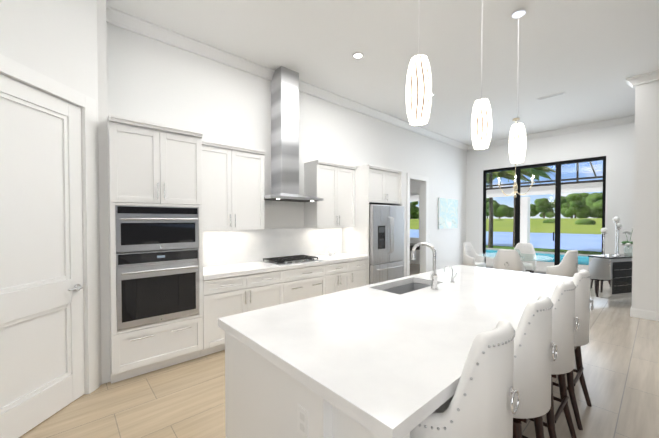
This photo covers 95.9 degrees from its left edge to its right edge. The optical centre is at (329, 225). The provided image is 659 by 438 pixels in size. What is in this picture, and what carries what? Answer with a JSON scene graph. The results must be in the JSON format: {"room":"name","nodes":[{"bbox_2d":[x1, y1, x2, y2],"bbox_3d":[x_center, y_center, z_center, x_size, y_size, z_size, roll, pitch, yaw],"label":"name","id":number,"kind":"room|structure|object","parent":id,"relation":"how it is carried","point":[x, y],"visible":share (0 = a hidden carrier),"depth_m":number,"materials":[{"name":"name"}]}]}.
{"room":"kitchen","nodes":[
{"label":"kitchen","id":0,"kind":"room"},
{"bbox_2d":[0,0,658,385],"bbox_3d":[1.670,-0.410,3.895,10.762,3.720,12.120,-1,1,-42],"label":"wall","id":1,"kind":"structure","parent":0,"point":[84,46],"depth_m":4.46,"materials":[{"name":"white paint"}]},
{"bbox_2d":[0,74,84,437],"bbox_3d":[-2.163,0.238,2.167,0.582,2.468,0.590,-1,1,-42],"label":"pantry door","id":2,"kind":"structure","parent":1,"relation":"in","point":[42,372],"depth_m":2.21,"materials":[{"name":"white paint"}]},
{"bbox_2d":[0,5,155,393],"bbox_3d":[-2.116,-0.369,1.512,1.770,3.720,1.770,-1,1,-42],"label":"trim","id":3,"kind":"structure","parent":1,"relation":"attached to","point":[36,79],"depth_m":2.59,"materials":[{"name":"white paint"}]},
{"bbox_2d":[202,143,265,230],"bbox_3d":[-1.335,-0.457,3.847,0.918,1.034,0.333,-1,1,-42],"label":"upper cabinet","id":4,"kind":"object","parent":1,"relation":"attached to","point":[232,187],"depth_m":3.72,"materials":[{"name":"white paint"}]},
{"bbox_2d":[264,66,323,201],"bbox_3d":[-0.596,-1.319,4.385,0.912,1.915,0.498,-1,1,-42],"label":"range hood","id":5,"kind":"object","parent":1,"relation":"attached to","point":[284,134],"visible":0.85,"depth_m":4.35,"materials":[{"name":"silver metal"}]},
{"bbox_2d":[156,25,471,275],"bbox_3d":[0.916,-0.446,6.007,8.765,3.720,0.132,-1,1,-42],"label":"trim","id":6,"kind":"structure","parent":1,"relation":"attached to","point":[164,35],"depth_m":5.45,"materials":[{"name":"white paint"}]},
{"bbox_2d":[304,160,355,227],"bbox_3d":[0.014,-0.477,5.057,0.865,1.034,0.333,-1,1,-42],"label":"upper cabinet","id":7,"kind":"object","parent":1,"relation":"attached to","point":[334,183],"depth_m":4.86,"materials":[{"name":"white paint"}]},
{"bbox_2d":[410,193,419,238],"bbox_3d":[3.119,-0.308,10.222,0.060,1.600,1.800,-1,1,-42],"label":"window","id":8,"kind":"structure","parent":1,"relation":"in","point":[416,215],"depth_m":10.24,"materials":[{"name":"clear glass"}]},
{"bbox_2d":[438,197,457,228],"bbox_3d":[3.282,-0.318,8.190,1.100,0.840,0.038,-1,1,-42],"label":"picture","id":9,"kind":"object","parent":1,"relation":"attached to","point":[447,213],"visible":1,"depth_m":8.13,"materials":[{"name":"paper"}]},
{"bbox_2d":[483,156,605,270],"bbox_3d":[5.377,-0.095,7.706,0.102,2.960,2.625,-1,1,-42],"label":"sliding glass door","id":10,"kind":"structure","parent":1,"relation":"in","point":[558,204],"depth_m":7.40,"materials":[{"name":"black"}]},
{"bbox_2d":[472,117,623,149],"bbox_3d":[6.877,-0.443,5.845,0.107,3.720,8.070,-1,1,-42],"label":"trim","id":11,"kind":"structure","parent":1,"relation":"attached to","point":[618,121],"depth_m":7.10,"materials":[{"name":"white paint"}]},
{"bbox_2d":[624,70,658,320],"bbox_3d":[6.203,-0.394,2.953,0.119,3.720,4.665,-1,1,-42],"label":"trim","id":12,"kind":"structure","parent":1,"relation":"attached to","point":[653,76],"depth_m":4.55,"materials":[{"name":"white paint"}]},
{"bbox_2d":[19,263,658,437],"bbox_3d":[0.372,1.520,2.764,14.250,0.100,12.120,-1,1,-42],"label":"floor","id":13,"kind":"structure","parent":0,"point":[619,353],"depth_m":2.53,"materials":[{"name":"wood"}]},
{"bbox_2d":[107,114,202,382],"bbox_3d":[-1.864,0.235,3.156,0.804,2.455,0.673,-1,1,-42],"label":"tall cabinet","id":14,"kind":"object","parent":13,"relation":"on","point":[154,164],"visible":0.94,"depth_m":2.88,"materials":[{"name":"white paint"}]},
{"bbox_2d":[115,205,198,331],"bbox_3d":[-1.835,0.388,3.127,0.721,1.150,0.643,-1,1,-42],"label":"double wall oven","id":15,"kind":"object","parent":14,"relation":"in","point":[157,266],"visible":1,"depth_m":2.90,"materials":[{"name":"silver metal"}]},
{"bbox_2d":[201,269,288,356],"bbox_3d":[-1.172,1.020,3.817,1.089,0.864,0.633,-1,1,-42],"label":"base cabinet","id":16,"kind":"object","parent":13,"relation":"on","point":[227,296],"depth_m":3.46,"materials":[{"name":"white paint"}]},
{"bbox_2d":[289,264,328,301],"bbox_3d":[-0.539,1.010,4.385,0.849,0.864,0.633,-1,1,-42],"label":"base cabinet","id":17,"kind":"object","parent":13,"relation":"on","point":[311,281],"depth_m":4.18,"materials":[{"name":"white paint"}]},
{"bbox_2d":[329,261,352,293],"bbox_3d":[-0.078,1.003,4.798,0.629,0.864,0.633,-1,1,-42],"label":"base cabinet","id":18,"kind":"object","parent":13,"relation":"on","point":[340,274],"depth_m":4.60,"materials":[{"name":"white paint"}]},
{"bbox_2d":[353,259,367,287],"bbox_3d":[0.253,0.998,5.095,0.498,0.864,0.633,-1,1,-42],"label":"base cabinet","id":19,"kind":"object","parent":13,"relation":"on","point":[360,271],"depth_m":4.90,"materials":[{"name":"white paint"}]},
{"bbox_2d":[203,228,367,279],"bbox_3d":[-0.566,0.316,4.341,2.708,0.524,0.645,-1,1,-42],"label":"countertop","id":20,"kind":"structure","parent":19,"relation":"on","point":[229,253],"depth_m":4.29,"materials":[{"name":"stone"}]},
{"bbox_2d":[260,255,321,264],"bbox_3d":[-0.549,0.504,4.365,0.760,0.045,0.500,-1,1,-42],"label":"gas cooktop","id":21,"kind":"object","parent":20,"relation":"in","point":[287,260],"visible":1,"depth_m":4.28,"materials":[{"name":"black metal"}]},
{"bbox_2d":[327,247,336,255],"bbox_3d":[0.048,0.443,4.965,0.173,0.145,0.108,-1,1,-42],"label":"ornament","id":22,"kind":"object","parent":20,"relation":"on","point":[331,251],"visible":1,"depth_m":4.92,"materials":[{"name":"white"}]},
{"bbox_2d":[342,164,402,284],"bbox_3d":[0.808,0.194,5.566,0.972,2.455,0.653,-1,1,-42],"label":"tall cabinet","id":23,"kind":"object","parent":13,"relation":"on","point":[377,185],"visible":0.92,"depth_m":5.20,"materials":[{"name":"white paint"}]},
{"bbox_2d":[369,204,403,284],"bbox_3d":[0.861,0.533,5.512,0.920,1.780,0.757,-1,1,-42],"label":"refrigerator","id":24,"kind":"object","parent":13,"relation":"on","point":[386,242],"visible":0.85,"depth_m":5.20,"materials":[{"name":"grey metal"}]},
{"bbox_2d":[225,281,576,437],"bbox_3d":[0.967,1.044,2.441,3.215,0.864,1.261,-1,1,-42],"label":"kitchen island","id":25,"kind":"object","parent":13,"relation":"on","point":[261,402],"depth_m":1.44,"materials":[{"name":"white paint"}]},
{"bbox_2d":[218,265,572,437],"bbox_3d":[0.970,0.585,2.433,3.280,0.050,1.296,-1,1,-42],"label":"island countertop","id":26,"kind":"structure","parent":25,"relation":"on","point":[386,361],"depth_m":1.55,"materials":[{"name":"white stone"}]},
{"bbox_2d":[382,282,430,294],"bbox_3d":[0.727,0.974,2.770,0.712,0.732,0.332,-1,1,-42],"label":"undermount sink","id":27,"kind":"object","parent":26,"relation":"in","point":[406,288],"visible":0.04,"depth_m":3.01,"materials":[{"name":"silver metal"}]},
{"bbox_2d":[411,242,437,289],"bbox_3d":[0.834,0.354,2.654,0.106,0.402,0.263,-1,1,-42],"label":"kitchen faucet","id":28,"kind":"object","parent":26,"relation":"on","point":[433,277],"visible":1,"depth_m":2.58,"materials":[{"name":"silver metal"}]},
{"bbox_2d":[444,266,456,282],"bbox_3d":[1.176,0.473,2.892,0.086,0.156,0.108,-1,1,-42],"label":"tap","id":29,"kind":"object","parent":26,"relation":"on","point":[452,279],"visible":1,"depth_m":2.85,"materials":[{"name":"silver metal"}]},
{"bbox_2d":[410,243,419,250],"bbox_3d":[2.218,0.973,9.570,0.900,0.760,1.400,-1,1,-42],"label":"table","id":30,"kind":"object","parent":13,"relation":"on","point":[412,245],"visible":0.02,"depth_m":9.15,"materials":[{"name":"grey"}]},
{"bbox_2d":[410,319,519,437],"bbox_3d":[0.497,0.935,1.243,0.522,1.128,0.496,-1,1,-42],"label":"bar stool","id":31,"kind":"object","parent":13,"relation":"on","point":[479,403],"visible":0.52,"depth_m":1.02,"materials":[{"name":"white leather"}]},
{"bbox_2d":[463,242,485,267],"bbox_3d":[3.366,0.910,6.984,0.522,0.985,0.436,-1,1,-37],"label":"dining chair","id":32,"kind":"object","parent":13,"relation":"on","point":[471,257],"visible":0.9,"depth_m":6.97,"materials":[{"name":"white fabric"}]},
{"bbox_2d":[493,249,525,271],"bbox_3d":[3.350,0.934,5.567,0.522,0.985,0.436,1,1,38],"label":"dining chair","id":33,"kind":"object","parent":13,"relation":"on","point":[505,259],"visible":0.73,"depth_m":5.39,"materials":[{"name":"white fabric"}]},
{"bbox_2d":[481,253,553,260],"bbox_3d":[3.902,1.030,6.271,1.320,0.760,1.320,-1,1,-42],"label":"dining table","id":34,"kind":"object","parent":13,"relation":"on","point":[486,254],"visible":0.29,"depth_m":6.17,"materials":[{"name":"clear glass"}]},
{"bbox_2d":[514,243,536,272],"bbox_3d":[4.512,0.911,6.921,0.522,0.985,0.436,1,1,43],"label":"dining chair","id":35,"kind":"object","parent":13,"relation":"on","point":[526,249],"visible":0.56,"depth_m":6.93,"materials":[{"name":"white fabric"}]},
{"bbox_2d":[513,294,556,437],"bbox_3d":[0.936,0.928,1.637,0.522,1.128,0.496,-1,1,-42],"label":"bar stool","id":36,"kind":"object","parent":13,"relation":"on","point":[534,348],"visible":0.5,"depth_m":1.41,"materials":[{"name":"white leather"}]},
{"bbox_2d":[529,279,579,437],"bbox_3d":[1.383,0.921,2.038,0.522,1.128,0.496,-1,1,-42],"label":"bar stool","id":37,"kind":"object","parent":13,"relation":"on","point":[564,319],"visible":0.42,"depth_m":1.81,"materials":[{"name":"white leather"}]},
{"bbox_2d":[546,250,578,276],"bbox_3d":[4.306,0.936,5.473,0.522,0.985,0.436,0,1,-27],"label":"dining chair","id":38,"kind":"object","parent":13,"relation":"on","point":[568,265],"visible":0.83,"depth_m":5.28,"materials":[{"name":"white fabric"}]},
{"bbox_2d":[553,269,593,429],"bbox_3d":[1.830,0.914,2.438,0.522,1.128,0.496,-1,1,-42],"label":"bar stool","id":39,"kind":"object","parent":13,"relation":"on","point":[581,281],"visible":0.38,"depth_m":2.21,"materials":[{"name":"white leather"}]},
{"bbox_2d":[589,257,631,305],"bbox_3d":[5.486,1.002,5.528,1.368,0.840,0.878,-1,1,-42],"label":"base cabinet","id":40,"kind":"object","parent":13,"relation":"on","point":[611,277],"depth_m":5.27,"materials":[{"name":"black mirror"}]},
{"bbox_2d":[588,253,631,260],"bbox_3d":[5.486,0.570,5.520,1.394,0.024,0.906,-1,1,-42],"label":"countertop","id":41,"kind":"structure","parent":40,"relation":"on","point":[622,257],"depth_m":5.31,"materials":[{"name":"white stone"}]},
{"bbox_2d":[106,0,658,145],"bbox_3d":[0.372,-2.300,2.698,14.250,0.100,12.120,-1,1,-42],"label":"ceiling","id":42,"kind":"structure","parent":0,"point":[587,57],"depth_m":3.79,"materials":[{"name":"white paint"}]},
{"bbox_2d":[352,52,363,58],"bbox_3d":[0.381,-2.265,3.970,0.150,0.011,0.150,-1,1,-42],"label":"recessed light","id":43,"kind":"object","parent":42,"relation":"in","point":[357,55],"visible":1,"depth_m":3.97,"materials":[{"name":"white paint"}]},
{"bbox_2d":[406,0,431,125],"bbox_3d":[0.563,-1.439,1.863,0.157,1.588,0.157,-1,1,-42],"label":"pendant light","id":44,"kind":"object","parent":42,"relation":"hanging from","point":[418,91],"visible":1,"depth_m":1.81,"materials":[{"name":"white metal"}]},
{"bbox_2d":[471,0,491,149],"bbox_3d":[1.292,-1.450,2.518,0.157,1.588,0.157,-1,1,-42],"label":"pendant light","id":45,"kind":"object","parent":42,"relation":"hanging from","point":[481,125],"visible":1,"depth_m":2.47,"materials":[{"name":"white glass"}]},
{"bbox_2d":[497,118,534,196],"bbox_3d":[4.057,-1.458,6.475,0.744,1.708,0.758,-1,1,-42],"label":"chandelier","id":46,"kind":"object","parent":42,"relation":"hanging from","point":[515,185],"visible":1,"depth_m":6.47,"materials":[{"name":"beige metal"}]},
{"bbox_2d":[509,8,525,162],"bbox_3d":[2.000,-1.461,3.152,0.157,1.588,0.157,-1,1,-42],"label":"pendant light","id":47,"kind":"object","parent":42,"relation":"hanging from","point":[517,143],"visible":1,"depth_m":3.11,"materials":[{"name":"white glass"}]},
{"bbox_2d":[537,92,565,100],"bbox_3d":[3.936,-2.287,5.278,0.100,0.011,0.400,-1,1,-42],"label":"ceiling vent","id":48,"kind":"object","parent":42,"relation":"in","point":[553,95],"visible":0.93,"depth_m":5.27,"materials":[{"name":"white metal"}]},
{"label":"outside","id":49,"kind":"structure","parent":0,"visible":0},
{"bbox_2d":[486,256,588,273],"bbox_3d":[7.260,1.450,8.862,4.150,0.110,28.000,-1,1,-42],"label":"deck","id":50,"kind":"object","parent":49,"point":[489,261],"depth_m":10.11,"materials":[{"name":"stone"}]},
{"bbox_2d":[410,162,602,242],"bbox_3d":[8.886,-1.109,10.276,8.222,4.960,28.000,-1,1,-42],"label":"cage","id":51,"kind":"object","parent":50,"relation":"on","point":[525,203],"depth_m":11.22,"materials":[{"name":"white metal"}]},
{"bbox_2d":[486,248,589,264],"bbox_3d":[10.368,1.403,11.649,4.200,0.110,28.000,-1,1,-42],"label":"pool","id":52,"kind":"object","parent":50,"relation":"in","point":[581,259],"depth_m":13.07,"materials":[{"name":"liquid"}]},
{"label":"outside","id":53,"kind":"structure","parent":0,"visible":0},
{"bbox_2d":[410,218,601,254],"bbox_3d":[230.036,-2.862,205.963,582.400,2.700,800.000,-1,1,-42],"label":"lawn","id":54,"kind":"structure","parent":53,"point":[579,231],"depth_m":38.76,"materials":[{"name":"green plant"}]},
{"bbox_2d":[410,193,602,224],"bbox_3d":[84.944,-7.715,109.566,95.583,15.708,378.054,-1,1,-42],"label":"trees","id":55,"kind":"object","parent":54,"relation":"on","point":[586,204],"depth_m":127.81,"materials":[{"name":"green plant"}]},
{"bbox_2d":[487,169,536,247],"bbox_3d":[10.273,-1.085,18.892,5.184,5.568,5.162,-1,1,-42],"label":"palm tree","id":56,"kind":"object","parent":54,"relation":"on","point":[503,174],"depth_m":18.58,"materials":[{"name":"green plant"}]},
{"bbox_2d":[501,166,565,246],"bbox_3d":[13.379,-1.651,21.403,5.936,6.613,5.975,-1,1,-42],"label":"palm tree","id":57,"kind":"object","parent":54,"relation":"on","point":[537,170],"depth_m":21.34,"materials":[{"name":"green plant"}]}
]}

